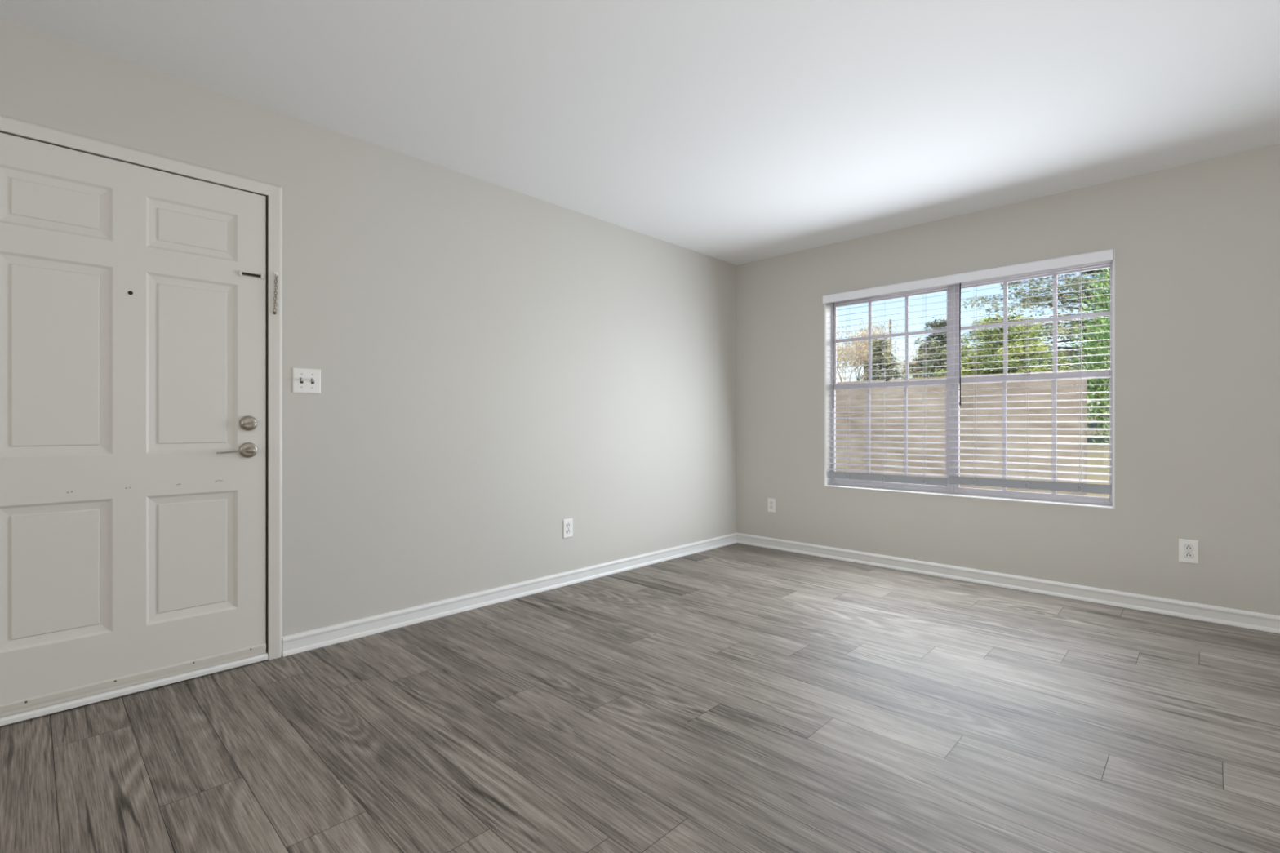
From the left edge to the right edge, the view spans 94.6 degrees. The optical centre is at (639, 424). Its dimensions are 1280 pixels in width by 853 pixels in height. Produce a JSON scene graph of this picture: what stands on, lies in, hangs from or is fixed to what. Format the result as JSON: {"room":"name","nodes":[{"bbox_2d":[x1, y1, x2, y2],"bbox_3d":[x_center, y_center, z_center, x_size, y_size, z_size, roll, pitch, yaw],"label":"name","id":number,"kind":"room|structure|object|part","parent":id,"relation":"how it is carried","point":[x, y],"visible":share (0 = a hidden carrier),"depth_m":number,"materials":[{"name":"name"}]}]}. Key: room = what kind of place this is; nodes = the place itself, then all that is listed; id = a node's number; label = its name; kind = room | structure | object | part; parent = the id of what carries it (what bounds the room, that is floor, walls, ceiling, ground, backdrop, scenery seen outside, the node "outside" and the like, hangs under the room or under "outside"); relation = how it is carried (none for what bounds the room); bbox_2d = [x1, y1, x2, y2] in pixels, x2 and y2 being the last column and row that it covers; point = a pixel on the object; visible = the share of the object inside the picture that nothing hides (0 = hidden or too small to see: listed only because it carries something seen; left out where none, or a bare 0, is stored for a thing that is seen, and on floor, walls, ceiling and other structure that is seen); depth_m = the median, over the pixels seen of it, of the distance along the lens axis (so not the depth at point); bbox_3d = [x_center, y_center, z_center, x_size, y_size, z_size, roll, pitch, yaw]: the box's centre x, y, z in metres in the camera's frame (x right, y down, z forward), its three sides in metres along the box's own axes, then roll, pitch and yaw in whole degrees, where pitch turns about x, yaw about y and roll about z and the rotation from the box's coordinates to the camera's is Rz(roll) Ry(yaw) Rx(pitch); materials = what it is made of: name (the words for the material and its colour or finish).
{"room":"empty living room","nodes":[
{"label":"empty living room","id":0,"kind":"room"},
{"bbox_2d":[0,17,736,666],"bbox_3d":[-1.805,-0.104,2.547,0.140,2.590,7.780,0,0,44],"label":"wall","id":1,"kind":"structure","parent":0,"point":[499,366],"depth_m":3.23,"materials":[{"name":"beige paint"}]},
{"bbox_2d":[0,132,266,717],"bbox_3d":[-1.959,0.002,2.265,0.110,2.013,0.914,0,0,44],"label":"door","id":2,"kind":"structure","parent":1,"relation":"in","point":[133,297],"depth_m":2.26,"materials":[{"name":"white paint"}]},
{"bbox_3d":[-1.707,0.113,2.489,0.060,0.027,0.138,0,0,44],"label":"lever","id":3,"kind":"part","parent":2,"relation":"part of","materials":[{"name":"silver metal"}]},
{"bbox_3d":[-1.692,0.113,2.551,0.012,0.067,0.067,0,0,44],"label":"handle","id":4,"kind":"part","parent":2,"relation":"part of","materials":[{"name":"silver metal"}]},
{"bbox_3d":[-1.685,-0.647,2.559,0.005,0.012,0.071,0,0,44],"label":"slide rail","id":5,"kind":"part","parent":2,"relation":"part of","materials":[{"name":"black metal"}]},
{"bbox_2d":[0,114,282,660],"bbox_3d":[-1.966,-0.012,2.269,0.014,2.106,1.046,0,0,44],"label":"door frame","id":6,"kind":"structure","parent":1,"relation":"attached to","point":[7,124],"depth_m":2.61,"materials":[{"name":"paint"}]},
{"bbox_2d":[272,271,278,314],"bbox_3d":[-1.614,-0.581,2.615,0.014,0.188,0.021,0,0,44],"label":"chain","id":7,"kind":"object","parent":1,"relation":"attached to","point":[275,273],"visible":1,"depth_m":2.61,"materials":[{"name":"silver metal"}]},
{"bbox_3d":[-1.613,-0.660,2.617,0.012,0.030,0.017,0,0,44],"label":"plate","id":8,"kind":"part","parent":7,"relation":"part of","materials":[{"name":"white paint"}]},
{"bbox_2d":[293,368,320,393],"bbox_3d":[-1.529,-0.200,2.715,0.022,0.114,0.116,0,0,44],"label":"light switch","id":9,"kind":"object","parent":1,"relation":"attached to","point":[305,380],"visible":1,"depth_m":2.72,"materials":[{"name":"white plastic"}]},
{"bbox_2d":[282,533,737,657],"bbox_3d":[-1.748,0.999,2.493,0.016,0.085,7.500,0,0,44],"label":"baseboard","id":10,"kind":"structure","parent":1,"relation":"attached to","point":[303,642],"depth_m":3.33,"materials":[{"name":"white paint"}]},
{"bbox_2d":[563,518,573,538],"bbox_3d":[-0.466,0.676,3.828,0.008,0.122,0.078,0,0,44],"label":"wall outlet","id":11,"kind":"object","parent":1,"relation":"attached to","point":[567,523],"visible":1,"depth_m":3.82,"materials":[{"name":"white plastic"}]},
{"bbox_2d":[0,542,1279,852],"bbox_3d":[0.388,1.116,0.398,6.000,0.150,7.547,0,0,44],"label":"floor","id":12,"kind":"structure","parent":0,"point":[734,698],"depth_m":2.00,"materials":[{"name":"grey laminate"}]},
{"bbox_2d":[0,652,267,726],"bbox_3d":[-2.001,1.026,2.300,0.119,0.031,0.932,0,0,44],"label":"threshold","id":13,"kind":"object","parent":12,"relation":"on","point":[6,720],"visible":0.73,"depth_m":2.26,"materials":[{"name":"white paint"}]},
{"bbox_2d":[0,0,1279,265],"bbox_3d":[0.405,-1.499,0.415,6.280,0.200,7.780,0,0,44],"label":"ceiling","id":14,"kind":"structure","parent":0,"point":[736,132],"depth_m":2.46,"materials":[{"name":"white paint"}]},
{"bbox_2d":[736,143,1279,616],"bbox_3d":[3.057,-0.104,3.164,6.000,2.590,0.140,0,0,44],"label":"wall","id":15,"kind":"structure","parent":0,"point":[1196,245],"depth_m":3.35,"materials":[{"name":"beige paint"}]},
{"bbox_2d":[767,497,775,512],"bbox_3d":[1.101,0.680,4.949,0.070,0.114,0.008,0,0,44],"label":"wall outlet","id":16,"kind":"object","parent":15,"relation":"attached to","point":[771,502],"visible":1,"depth_m":4.94,"materials":[{"name":"white plastic"}]},
{"bbox_2d":[824,248,1115,509],"bbox_3d":[2.132,-0.258,4.054,1.781,1.492,0.144,0,0,44],"label":"window reveal","id":17,"kind":"structure","parent":15,"relation":"in","point":[827,326],"depth_m":4.22,"materials":[{"name":"white paint"}]},
{"bbox_2d":[831,285,951,493],"bbox_3d":[1.849,-0.257,4.393,0.880,1.470,0.069,0,0,44],"label":"window","id":18,"kind":"structure","parent":17,"relation":"attached to","point":[948,489],"depth_m":4.32,"materials":[{"name":"white plastic"}]},
{"bbox_2d":[827,284,948,486],"bbox_3d":[1.788,-0.278,4.334,0.866,1.423,0.074,0,0,44],"label":"window blind","id":19,"kind":"object","parent":18,"relation":"attached to","point":[926,480],"visible":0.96,"depth_m":4.30,"materials":[{"name":"white plastic"}]},
{"bbox_3d":[1.600,-0.278,4.529,0.008,1.329,0.057,0,0,44],"label":"ladder cord","id":20,"kind":"part","parent":19,"relation":"part of","materials":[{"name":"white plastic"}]},
{"bbox_3d":[1.795,-0.278,4.340,0.008,1.329,0.057,0,0,44],"label":"ladder cord","id":21,"kind":"part","parent":19,"relation":"part of","materials":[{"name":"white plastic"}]},
{"bbox_3d":[1.790,0.397,4.336,0.860,0.054,0.022,0,0,44],"label":"rail","id":22,"kind":"part","parent":19,"relation":"part of","materials":[{"name":"grey plastic"}]},
{"bbox_3d":[2.001,-0.278,4.141,0.008,1.329,0.057,0,0,44],"label":"ladder cord","id":23,"kind":"part","parent":19,"relation":"part of","materials":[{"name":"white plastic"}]},
{"bbox_3d":[1.843,0.073,4.389,0.860,0.778,0.026,0,0,44],"label":"sash","id":24,"kind":"part","parent":18,"relation":"part of","materials":[{"name":"white plastic"}]},
{"bbox_3d":[1.862,-0.619,4.409,0.860,0.686,0.026,0,0,44],"label":"sash","id":25,"kind":"part","parent":18,"relation":"part of","materials":[{"name":"white plastic"}]},
{"bbox_2d":[822,248,1114,303],"bbox_3d":[2.075,-0.968,3.991,1.767,0.063,0.058,0,0,44],"label":"blind valance","id":26,"kind":"object","parent":17,"relation":"attached to","point":[1106,255],"visible":1,"depth_m":3.83,"materials":[{"name":"white plastic"}]},
{"bbox_2d":[951,262,1112,505],"bbox_3d":[2.482,-0.257,3.783,0.876,1.470,0.069,0,0,44],"label":"window","id":27,"kind":"structure","parent":17,"relation":"attached to","point":[956,489],"depth_m":3.79,"materials":[{"name":"white plastic"}]},
{"bbox_2d":[947,260,1112,494],"bbox_3d":[2.420,-0.286,3.725,0.878,1.407,0.074,0,0,44],"label":"window blind","id":28,"kind":"object","parent":27,"relation":"attached to","point":[1079,487],"visible":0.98,"depth_m":3.70,"materials":[{"name":"white plastic"}]},
{"bbox_3d":[2.442,-0.285,3.716,0.008,1.313,0.057,0,0,44],"label":"ladder cord","id":29,"kind":"part","parent":28,"relation":"part of","materials":[{"name":"white fabric"}]},
{"bbox_3d":[2.421,0.381,3.727,0.872,0.054,0.022,0,0,44],"label":"rail","id":30,"kind":"part","parent":28,"relation":"part of","materials":[{"name":"grey plastic"}]},
{"bbox_3d":[2.636,-0.285,3.529,0.008,1.313,0.057,0,0,44],"label":"ladder cord","id":31,"kind":"part","parent":28,"relation":"part of","materials":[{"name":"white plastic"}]},
{"bbox_3d":[2.478,0.073,3.776,0.856,0.778,0.026,0,0,44],"label":"sash","id":32,"kind":"part","parent":27,"relation":"part of","materials":[{"name":"white plastic"}]},
{"bbox_3d":[2.497,-0.619,3.796,0.856,0.686,0.026,0,0,44],"label":"sash","id":33,"kind":"part","parent":27,"relation":"part of","materials":[{"name":"white plastic"}]},
{"bbox_2d":[736,533,1279,633],"bbox_3d":[3.003,0.999,3.108,6.000,0.085,0.016,0,0,44],"label":"baseboard","id":34,"kind":"structure","parent":15,"relation":"attached to","point":[1218,615],"depth_m":3.61,"materials":[{"name":"white paint"}]},
{"bbox_2d":[1178,538,1198,564],"bbox_3d":[2.946,0.683,3.169,0.078,0.124,0.008,0,0,44],"label":"wall outlet","id":35,"kind":"object","parent":15,"relation":"attached to","point":[1188,548],"visible":1,"depth_m":3.17,"materials":[{"name":"white plastic"}]},
{"bbox_2d":[1183,551,1193,558],"bbox_3d":[2.944,0.703,3.167,0.037,0.031,0.001,0,0,44],"label":"receptacle","id":36,"kind":"object","parent":35,"relation":"attached to","point":[1186,554],"depth_m":3.17,"materials":[{"name":"white plastic"}]},
{"bbox_2d":[1183,544,1193,551],"bbox_3d":[2.944,0.663,3.167,0.037,0.031,0.001,0,0,44],"label":"receptacle","id":37,"kind":"object","parent":35,"relation":"attached to","point":[1186,547],"depth_m":3.17,"materials":[{"name":"white plastic"}]},
{"label":"outside","id":38,"kind":"structure","parent":0,"visible":0},
{"bbox_2d":[1087,410,1109,497],"bbox_3d":[21.727,0.241,26.837,80.000,2.800,59.860,0,0,44],"label":"ground","id":39,"kind":"structure","parent":38,"point":[1090,447],"depth_m":7.97,"materials":[{"name":"beige soil"}]},
{"bbox_2d":[836,306,902,382],"bbox_3d":[7.870,-2.198,22.474,4.280,4.350,3.194,0,0,44],"label":"bare tree","id":40,"kind":"object","parent":39,"relation":"on","point":[854,351],"visible":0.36,"depth_m":21.87,"materials":[{"name":"white plant"}]},
{"bbox_2d":[836,318,905,382],"bbox_3d":[9.044,-2.334,25.233,4.295,4.440,3.543,0,0,18],"label":"bare tree","id":41,"kind":"object","parent":39,"relation":"on","point":[839,375],"visible":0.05,"depth_m":25.01,"materials":[{"name":"white plant"}]},
{"bbox_2d":[855,337,905,381],"bbox_3d":[4.043,-0.505,9.901,1.117,1.924,1.102,0,0,44],"label":"conifer shrub","id":42,"kind":"object","parent":39,"relation":"on","point":[886,372],"visible":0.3,"depth_m":9.82,"materials":[{"name":"green plant"}]},
{"bbox_2d":[888,319,891,375],"bbox_3d":[12.141,-2.602,28.625,0.145,4.950,0.145,0,0,44],"label":"utility pole","id":43,"kind":"object","parent":39,"relation":"on","point":[890,320],"visible":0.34,"depth_m":28.57,"materials":[{"name":"brown wood"}]},
{"bbox_2d":[884,338,961,378],"bbox_3d":[14.607,-2.480,30.828,4.181,4.378,3.588,0,0,23],"label":"bare tree","id":44,"kind":"object","parent":39,"relation":"on","point":[917,357],"visible":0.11,"depth_m":30.78,"materials":[{"name":"white plant"}]},
{"bbox_2d":[902,316,984,378],"bbox_3d":[5.893,-0.927,11.422,2.006,2.375,1.883,0,0,-16],"label":"conifer shrub","id":45,"kind":"object","parent":39,"relation":"on","point":[943,324],"visible":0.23,"depth_m":11.42,"materials":[{"name":"green plant"}]},
{"bbox_2d":[835,368,1087,495],"bbox_3d":[0.848,0.288,10.200,11.050,1.745,0.260,0,0,44],"label":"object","id":46,"kind":"structure","parent":39,"relation":"on","point":[1082,381],"depth_m":7.01,"materials":[{"name":"beige paint"}]},
{"bbox_2d":[934,308,1089,427],"bbox_3d":[5.319,-0.625,8.760,2.116,2.134,2.125,0,0,44],"label":"tree","id":47,"kind":"object","parent":39,"relation":"on","point":[1012,329],"visible":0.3,"depth_m":8.53,"materials":[{"name":"green plant"}]},
{"bbox_2d":[935,268,1110,391],"bbox_3d":[10.747,-3.888,13.407,7.551,7.926,7.396,0,0,15],"label":"evergreen tree","id":48,"kind":"object","parent":39,"relation":"on","point":[1076,280],"visible":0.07,"depth_m":13.53,"materials":[{"name":"green plant"}]},
{"bbox_2d":[1057,267,1110,443],"bbox_3d":[7.378,-1.217,8.824,2.024,3.087,1.860,0,0,31],"label":"tree","id":49,"kind":"object","parent":39,"relation":"on","point":[1095,336],"visible":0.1,"depth_m":8.96,"materials":[{"name":"green plant"}]}
]}

